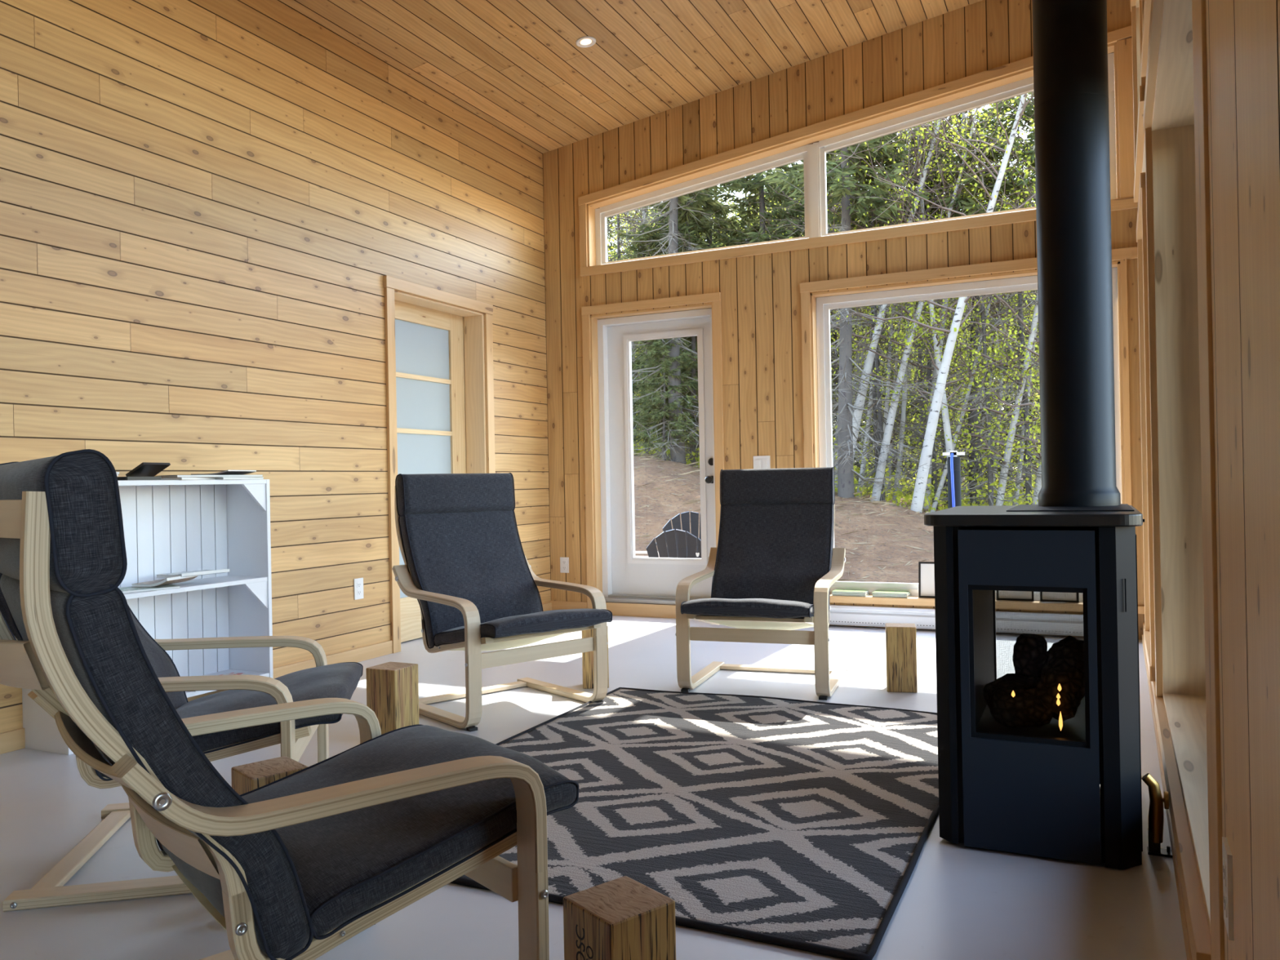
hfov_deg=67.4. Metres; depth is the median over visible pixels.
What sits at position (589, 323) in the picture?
trim
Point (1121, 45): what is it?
trim
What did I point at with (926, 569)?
picture frame
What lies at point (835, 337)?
spruce tree
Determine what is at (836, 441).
birch tree
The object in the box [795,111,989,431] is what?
birch tree
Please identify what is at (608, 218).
spruce tree
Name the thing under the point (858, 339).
birch tree
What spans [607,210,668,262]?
birch tree
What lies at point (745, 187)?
birch tree
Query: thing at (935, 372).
birch tree
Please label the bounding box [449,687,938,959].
area rug
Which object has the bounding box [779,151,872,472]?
spruce tree
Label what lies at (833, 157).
birch tree
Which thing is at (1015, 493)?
birch tree
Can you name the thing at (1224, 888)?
socket
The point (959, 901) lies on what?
floor
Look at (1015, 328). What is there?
birch tree
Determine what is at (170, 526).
bookcase
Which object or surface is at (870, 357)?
birch tree
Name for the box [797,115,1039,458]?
birch tree
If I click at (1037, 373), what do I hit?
birch tree
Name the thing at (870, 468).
spruce tree
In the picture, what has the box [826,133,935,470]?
birch tree
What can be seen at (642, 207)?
spruce tree
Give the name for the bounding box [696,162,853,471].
spruce tree
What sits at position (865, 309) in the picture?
birch tree
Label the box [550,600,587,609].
baseboard
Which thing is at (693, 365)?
spruce tree
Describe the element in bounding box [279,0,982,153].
ceiling
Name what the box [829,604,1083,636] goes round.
baseboard heater
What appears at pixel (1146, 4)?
window
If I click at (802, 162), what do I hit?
birch tree
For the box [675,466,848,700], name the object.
lounge armchair
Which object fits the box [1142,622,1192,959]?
baseboard
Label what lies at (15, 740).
baseboard
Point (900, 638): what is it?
block
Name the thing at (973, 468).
spruce tree
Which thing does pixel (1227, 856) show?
wall outlet
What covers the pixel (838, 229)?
spruce tree
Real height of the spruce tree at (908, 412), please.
5.591 m
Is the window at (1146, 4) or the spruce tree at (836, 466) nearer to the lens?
the window at (1146, 4)
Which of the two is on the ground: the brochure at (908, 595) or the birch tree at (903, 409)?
the birch tree at (903, 409)
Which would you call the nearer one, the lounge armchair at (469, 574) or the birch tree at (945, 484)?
the lounge armchair at (469, 574)
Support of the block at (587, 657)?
on the floor
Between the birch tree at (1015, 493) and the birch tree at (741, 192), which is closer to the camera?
the birch tree at (1015, 493)
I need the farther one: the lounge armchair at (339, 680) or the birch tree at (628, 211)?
the birch tree at (628, 211)
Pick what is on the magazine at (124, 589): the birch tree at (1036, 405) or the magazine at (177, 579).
the magazine at (177, 579)
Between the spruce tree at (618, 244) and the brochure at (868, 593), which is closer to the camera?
the brochure at (868, 593)
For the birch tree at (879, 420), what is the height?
6.528 m
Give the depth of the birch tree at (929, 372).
15.97 m
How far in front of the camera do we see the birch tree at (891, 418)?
14.53 m
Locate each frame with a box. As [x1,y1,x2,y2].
[125,462,170,476]
[918,561,934,598]
[996,590,1034,600]
[1040,591,1079,602]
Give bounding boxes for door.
[394,299,466,642]
[597,307,715,604]
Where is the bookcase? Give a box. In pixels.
[22,479,273,755]
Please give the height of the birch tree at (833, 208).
7.025 m
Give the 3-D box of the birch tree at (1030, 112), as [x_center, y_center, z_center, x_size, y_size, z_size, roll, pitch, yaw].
[5.716,-2.577,14.397,2.461,7.039,2.377,-1,0,-13]
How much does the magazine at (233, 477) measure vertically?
0.010 m
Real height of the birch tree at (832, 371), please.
6.618 m
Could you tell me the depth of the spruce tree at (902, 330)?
21.71 m
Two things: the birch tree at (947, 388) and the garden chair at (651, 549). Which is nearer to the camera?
the garden chair at (651, 549)
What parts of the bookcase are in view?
panel, panel, shelf, shelf, panel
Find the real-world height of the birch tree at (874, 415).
6.110 m
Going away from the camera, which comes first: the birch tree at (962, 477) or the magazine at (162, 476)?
the magazine at (162, 476)
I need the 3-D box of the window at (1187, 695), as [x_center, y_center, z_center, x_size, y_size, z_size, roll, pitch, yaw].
[1.432,-0.233,2.378,0.246,2.134,2.272,-1,0,27]
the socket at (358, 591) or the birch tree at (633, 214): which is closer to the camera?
the socket at (358, 591)
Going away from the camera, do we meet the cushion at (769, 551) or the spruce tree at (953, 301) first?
the cushion at (769, 551)
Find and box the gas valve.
[1141,773,1172,857]
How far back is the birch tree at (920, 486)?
13.63 m
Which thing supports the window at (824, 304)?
in the wall at (761, 295)
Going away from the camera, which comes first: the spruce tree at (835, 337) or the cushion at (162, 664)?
the cushion at (162, 664)
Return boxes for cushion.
[0,573,186,778]
[0,573,310,959]
[175,662,362,751]
[241,724,577,936]
[400,510,542,647]
[434,608,611,645]
[681,598,813,618]
[711,503,833,612]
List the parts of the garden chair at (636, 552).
armrest, armrest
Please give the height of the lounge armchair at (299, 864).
1.010 m
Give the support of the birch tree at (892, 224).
on the ground
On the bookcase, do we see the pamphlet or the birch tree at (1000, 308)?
the pamphlet
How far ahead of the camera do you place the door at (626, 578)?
6.99 m
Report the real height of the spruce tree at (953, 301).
6.137 m
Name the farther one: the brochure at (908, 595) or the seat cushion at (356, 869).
the brochure at (908, 595)
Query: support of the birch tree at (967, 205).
on the ground
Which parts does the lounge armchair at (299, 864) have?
rail, rail, frame, rail, frame, seat frame, rail, armrest, armrest, seat frame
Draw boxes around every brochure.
[831,589,868,593]
[831,591,868,594]
[831,592,868,595]
[832,593,869,596]
[871,590,909,594]
[872,592,910,595]
[872,594,908,596]
[872,595,909,598]
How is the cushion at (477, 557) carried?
on the lounge armchair at (469, 574)
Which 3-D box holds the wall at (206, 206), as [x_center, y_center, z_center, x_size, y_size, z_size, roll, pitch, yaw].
[-2.780,-0.737,3.047,0.300,3.700,9.350,-1,0,25]
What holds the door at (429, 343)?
in the wall at (206, 206)
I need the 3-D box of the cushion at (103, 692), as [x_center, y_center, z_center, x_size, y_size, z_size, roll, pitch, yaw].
[-0.792,0.421,1.529,0.318,0.569,0.567,-1,0,-41]
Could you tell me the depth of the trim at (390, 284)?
5.53 m
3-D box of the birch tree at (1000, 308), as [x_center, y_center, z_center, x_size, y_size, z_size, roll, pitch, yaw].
[6.054,-2.242,16.512,2.974,6.120,2.875,-1,0,-45]
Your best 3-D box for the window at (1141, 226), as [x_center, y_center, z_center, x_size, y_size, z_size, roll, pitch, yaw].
[2.412,-0.223,4.342,0.246,2.084,1.044,-1,0,27]
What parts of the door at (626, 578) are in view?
glass frame, knob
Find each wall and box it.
[0,0,551,733]
[542,0,1144,639]
[1142,0,1279,959]
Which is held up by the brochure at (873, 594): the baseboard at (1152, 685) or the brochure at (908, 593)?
the brochure at (908, 593)
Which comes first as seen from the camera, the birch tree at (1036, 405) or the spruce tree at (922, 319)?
the birch tree at (1036, 405)
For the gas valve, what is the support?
on the floor
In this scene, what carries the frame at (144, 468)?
on the case
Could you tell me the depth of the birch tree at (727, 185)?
52.47 m
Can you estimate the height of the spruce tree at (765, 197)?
8.293 m
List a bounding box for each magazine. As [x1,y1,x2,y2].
[118,584,179,593]
[131,575,197,586]
[154,475,222,477]
[155,568,229,577]
[161,477,215,479]
[191,470,256,475]
[214,476,263,479]
[221,474,262,477]
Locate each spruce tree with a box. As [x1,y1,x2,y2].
[606,215,639,442]
[607,180,754,464]
[607,208,657,410]
[607,208,668,429]
[610,217,698,464]
[628,206,657,450]
[631,192,730,465]
[632,337,698,464]
[633,173,767,463]
[634,195,698,460]
[634,210,695,441]
[661,195,722,467]
[695,198,740,448]
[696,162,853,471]
[733,189,789,236]
[748,166,861,470]
[756,133,961,497]
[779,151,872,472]
[795,145,893,473]
[831,229,910,479]
[831,306,916,481]
[832,354,927,486]
[852,223,942,493]
[854,117,992,505]
[855,304,946,488]
[865,319,942,482]
[885,96,1040,506]
[904,303,964,493]
[905,301,987,486]
[948,301,1039,486]
[979,169,1040,504]
[983,291,1038,496]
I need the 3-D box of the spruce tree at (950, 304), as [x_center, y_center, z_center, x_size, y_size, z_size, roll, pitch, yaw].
[6.753,-3.125,23.801,2.595,7.502,2.534,-1,0,41]
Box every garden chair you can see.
[635,551,659,557]
[646,528,701,558]
[655,511,701,558]
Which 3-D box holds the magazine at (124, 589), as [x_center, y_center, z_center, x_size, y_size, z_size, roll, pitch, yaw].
[-2.014,0.440,3.894,0.170,0.008,0.220,-1,0,43]
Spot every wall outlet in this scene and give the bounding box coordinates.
[353,577,363,599]
[560,557,568,573]
[1222,836,1234,940]
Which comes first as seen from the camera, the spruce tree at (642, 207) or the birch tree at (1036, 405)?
the birch tree at (1036, 405)
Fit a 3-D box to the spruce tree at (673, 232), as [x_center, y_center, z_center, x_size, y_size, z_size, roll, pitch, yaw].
[0.592,-4.224,16.128,3.680,8.565,3.580,-1,0,-11]
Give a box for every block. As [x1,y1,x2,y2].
[231,755,307,795]
[365,662,418,734]
[563,875,675,959]
[581,626,608,688]
[885,622,917,693]
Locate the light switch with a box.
[753,455,770,468]
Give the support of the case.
on the bookcase
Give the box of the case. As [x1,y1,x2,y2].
[117,476,161,480]
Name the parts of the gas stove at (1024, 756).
panel, door frame, panel, plate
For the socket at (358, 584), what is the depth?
5.25 m
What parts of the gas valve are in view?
valve handle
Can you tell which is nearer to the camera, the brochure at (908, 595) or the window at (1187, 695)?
the window at (1187, 695)
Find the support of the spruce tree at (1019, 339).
on the ground
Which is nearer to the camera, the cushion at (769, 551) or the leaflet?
the cushion at (769, 551)
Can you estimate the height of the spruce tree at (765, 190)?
7.546 m
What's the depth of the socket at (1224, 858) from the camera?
1.31 m
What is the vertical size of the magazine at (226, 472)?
0.020 m
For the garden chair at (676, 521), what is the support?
on the ground
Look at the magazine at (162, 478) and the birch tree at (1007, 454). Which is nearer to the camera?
the magazine at (162, 478)
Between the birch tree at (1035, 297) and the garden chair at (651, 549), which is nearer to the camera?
the garden chair at (651, 549)
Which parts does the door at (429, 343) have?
frosted pane, frosted pane, frosted pane, frosted pane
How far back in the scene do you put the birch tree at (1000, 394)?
16.85 m
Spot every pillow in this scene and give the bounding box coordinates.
[0,453,123,593]
[396,473,514,515]
[720,466,834,504]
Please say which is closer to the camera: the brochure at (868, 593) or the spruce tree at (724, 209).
the brochure at (868, 593)
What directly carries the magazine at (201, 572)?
on the magazine at (177, 579)
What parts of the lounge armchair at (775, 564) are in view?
armrest, seat frame, seat rail, seat frame, armrest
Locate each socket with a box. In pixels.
[356,582,361,587]
[356,589,361,595]
[1222,857,1226,886]
[1223,887,1226,917]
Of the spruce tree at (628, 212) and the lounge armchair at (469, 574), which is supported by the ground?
the spruce tree at (628, 212)
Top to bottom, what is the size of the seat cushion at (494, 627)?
0.162 m
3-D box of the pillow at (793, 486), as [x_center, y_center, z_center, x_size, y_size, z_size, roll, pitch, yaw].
[0.694,0.035,4.857,0.572,0.187,0.120,-1,0,19]
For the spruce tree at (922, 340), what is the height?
7.392 m
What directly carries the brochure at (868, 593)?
on the trim at (869, 599)
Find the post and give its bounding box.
[942,450,964,508]
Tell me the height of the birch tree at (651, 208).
7.962 m
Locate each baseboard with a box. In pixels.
[0,602,551,754]
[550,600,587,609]
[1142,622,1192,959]
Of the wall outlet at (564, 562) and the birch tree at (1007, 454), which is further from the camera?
the birch tree at (1007, 454)
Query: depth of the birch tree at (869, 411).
15.31 m
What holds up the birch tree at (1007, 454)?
on the ground
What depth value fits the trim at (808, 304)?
5.94 m
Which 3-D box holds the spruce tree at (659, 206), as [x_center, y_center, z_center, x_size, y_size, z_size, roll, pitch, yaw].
[0.726,-2.850,18.423,1.882,5.573,1.928,-1,0,-15]
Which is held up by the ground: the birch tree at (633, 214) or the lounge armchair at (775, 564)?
the birch tree at (633, 214)
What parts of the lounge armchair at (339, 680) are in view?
seat frame, armrest, armrest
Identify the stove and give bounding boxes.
[924,0,1144,869]
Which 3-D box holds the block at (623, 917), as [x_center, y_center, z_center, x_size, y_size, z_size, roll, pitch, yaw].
[-0.032,0.814,1.533,0.130,0.290,0.130,-1,0,-39]
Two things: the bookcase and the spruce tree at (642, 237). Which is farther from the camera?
the spruce tree at (642, 237)
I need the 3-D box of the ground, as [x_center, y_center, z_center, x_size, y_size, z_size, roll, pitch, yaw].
[3.750,-0.139,31.400,100.000,3.044,120.000,-1,0,25]
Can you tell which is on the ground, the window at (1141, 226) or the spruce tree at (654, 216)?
the spruce tree at (654, 216)
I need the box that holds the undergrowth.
[633,351,1040,512]
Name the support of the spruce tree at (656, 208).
on the ground
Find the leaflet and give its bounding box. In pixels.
[1041,601,1060,603]
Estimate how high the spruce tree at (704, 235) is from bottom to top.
6.878 m
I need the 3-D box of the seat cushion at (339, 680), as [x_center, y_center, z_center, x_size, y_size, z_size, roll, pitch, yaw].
[-1.044,0.622,2.616,0.504,0.162,0.567,-1,0,-11]
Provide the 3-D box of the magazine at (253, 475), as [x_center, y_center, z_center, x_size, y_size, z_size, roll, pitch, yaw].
[-1.834,-0.017,4.270,0.190,0.010,0.220,-1,0,33]
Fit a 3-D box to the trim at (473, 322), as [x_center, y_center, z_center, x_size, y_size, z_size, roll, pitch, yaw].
[-1.288,-0.060,6.004,0.150,2.100,0.929,-1,0,25]
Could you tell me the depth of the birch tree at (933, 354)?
17.47 m
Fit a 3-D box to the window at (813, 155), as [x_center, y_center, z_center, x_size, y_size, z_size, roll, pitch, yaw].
[1.232,-2.017,6.346,3.430,0.884,0.064,-1,0,25]
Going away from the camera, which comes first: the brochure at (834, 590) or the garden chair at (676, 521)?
the brochure at (834, 590)
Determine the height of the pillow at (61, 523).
0.187 m
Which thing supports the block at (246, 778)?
on the floor
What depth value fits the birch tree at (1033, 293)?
25.65 m
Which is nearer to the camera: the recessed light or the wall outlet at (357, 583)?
the wall outlet at (357, 583)
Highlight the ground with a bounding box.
[633,455,1023,582]
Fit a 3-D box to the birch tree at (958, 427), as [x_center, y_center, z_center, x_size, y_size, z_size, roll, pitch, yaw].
[5.707,-2.688,14.699,3.002,6.984,3.669,-1,0,-34]
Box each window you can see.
[595,53,1116,265]
[816,267,1121,601]
[1130,0,1146,202]
[1136,172,1155,681]
[1141,0,1151,76]
[1142,0,1225,959]
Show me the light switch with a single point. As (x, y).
(762, 461)
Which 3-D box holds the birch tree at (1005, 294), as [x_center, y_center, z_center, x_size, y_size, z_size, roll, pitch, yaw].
[6.510,-2.158,18.559,3.130,5.810,2.582,-1,0,4]
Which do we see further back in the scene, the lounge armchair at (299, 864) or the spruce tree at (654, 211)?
the spruce tree at (654, 211)
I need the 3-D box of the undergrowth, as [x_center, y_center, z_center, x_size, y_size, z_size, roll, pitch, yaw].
[3.429,-3.428,24.869,24.082,8.428,18.153,-1,0,25]
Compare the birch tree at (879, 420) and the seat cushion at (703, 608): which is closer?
the seat cushion at (703, 608)
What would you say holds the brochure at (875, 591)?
on the brochure at (908, 593)
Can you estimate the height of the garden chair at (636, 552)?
0.936 m
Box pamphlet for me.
[221,671,251,675]
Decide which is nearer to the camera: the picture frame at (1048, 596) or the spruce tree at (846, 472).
the picture frame at (1048, 596)
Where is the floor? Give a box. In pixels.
[0,615,1186,959]
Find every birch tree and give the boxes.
[607,205,700,380]
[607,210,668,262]
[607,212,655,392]
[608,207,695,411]
[608,208,652,261]
[608,211,664,447]
[613,205,663,424]
[712,186,801,239]
[718,151,913,316]
[718,185,745,218]
[732,162,855,235]
[737,191,838,368]
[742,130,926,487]
[744,106,987,497]
[745,156,854,338]
[758,104,990,417]
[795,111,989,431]
[795,192,898,467]
[797,103,1035,508]
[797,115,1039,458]
[801,227,886,439]
[826,97,1029,462]
[826,110,1013,502]
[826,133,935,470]
[827,213,927,422]
[830,132,946,505]
[831,91,1035,512]
[831,96,1032,501]
[831,136,928,499]
[831,215,963,496]
[831,224,927,422]
[831,299,963,488]
[834,309,921,479]
[864,137,1023,427]
[868,114,995,509]
[869,93,1037,512]
[872,126,1006,506]
[884,199,1017,497]
[892,293,1039,442]
[895,95,1039,505]
[896,192,1040,503]
[907,117,1041,506]
[933,94,1041,504]
[934,164,1038,486]
[934,297,993,491]
[937,297,1037,458]
[938,92,1041,505]
[946,105,1035,471]
[951,293,1038,484]
[954,292,1040,500]
[966,292,1040,474]
[968,94,1034,489]
[975,117,1038,505]
[981,290,1040,435]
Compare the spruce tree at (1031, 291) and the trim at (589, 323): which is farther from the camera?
the spruce tree at (1031, 291)
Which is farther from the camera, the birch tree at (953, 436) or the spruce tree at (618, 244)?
the birch tree at (953, 436)
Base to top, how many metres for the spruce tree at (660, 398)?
2.692 m
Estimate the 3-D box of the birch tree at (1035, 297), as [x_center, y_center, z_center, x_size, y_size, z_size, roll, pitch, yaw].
[8.416,-2.704,21.729,3.359,6.913,3.247,-1,0,-41]
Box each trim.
[382,275,495,653]
[394,289,486,473]
[577,25,1137,276]
[581,292,724,618]
[800,246,1137,505]
[829,593,1144,613]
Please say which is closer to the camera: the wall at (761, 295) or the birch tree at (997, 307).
the wall at (761, 295)
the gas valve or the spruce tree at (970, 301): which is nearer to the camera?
the gas valve
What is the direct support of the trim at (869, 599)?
attached to the wall at (761, 295)
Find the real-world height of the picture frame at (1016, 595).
0.150 m
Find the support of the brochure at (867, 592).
on the brochure at (868, 593)
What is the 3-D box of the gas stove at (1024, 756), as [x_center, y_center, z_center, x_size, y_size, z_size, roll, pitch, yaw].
[1.094,-1.038,2.703,0.514,3.946,0.733,-1,0,25]
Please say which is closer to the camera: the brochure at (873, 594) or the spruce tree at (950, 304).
the brochure at (873, 594)
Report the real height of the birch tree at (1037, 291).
5.739 m
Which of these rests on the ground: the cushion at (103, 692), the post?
the post
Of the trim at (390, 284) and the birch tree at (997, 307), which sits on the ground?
the birch tree at (997, 307)
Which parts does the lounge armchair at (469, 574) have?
frame, armrest, seat frame, seat rail, armrest, seat frame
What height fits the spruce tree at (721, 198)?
8.337 m
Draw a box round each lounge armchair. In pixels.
[0,448,578,959]
[0,573,363,911]
[391,472,612,731]
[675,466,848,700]
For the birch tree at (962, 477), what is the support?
on the ground
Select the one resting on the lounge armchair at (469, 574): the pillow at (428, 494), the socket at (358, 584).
the pillow at (428, 494)
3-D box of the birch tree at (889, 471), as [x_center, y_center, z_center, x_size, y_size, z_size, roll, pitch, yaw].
[4.708,-2.296,17.379,2.807,5.777,2.714,-1,0,-1]
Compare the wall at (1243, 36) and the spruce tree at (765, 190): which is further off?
the spruce tree at (765, 190)
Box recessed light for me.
[575,35,595,47]
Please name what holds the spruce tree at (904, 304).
on the ground
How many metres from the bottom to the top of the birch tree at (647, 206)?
9.958 m
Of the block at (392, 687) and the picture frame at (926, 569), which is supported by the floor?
the block at (392, 687)
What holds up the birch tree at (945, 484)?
on the ground
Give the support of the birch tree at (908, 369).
on the ground
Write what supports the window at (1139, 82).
in the wall at (1243, 36)
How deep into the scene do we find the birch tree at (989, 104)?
17.17 m
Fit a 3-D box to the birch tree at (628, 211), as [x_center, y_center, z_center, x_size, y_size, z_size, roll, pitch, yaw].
[0.332,-3.815,25.280,3.588,7.384,3.468,-1,0,-23]
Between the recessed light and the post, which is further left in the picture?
the recessed light

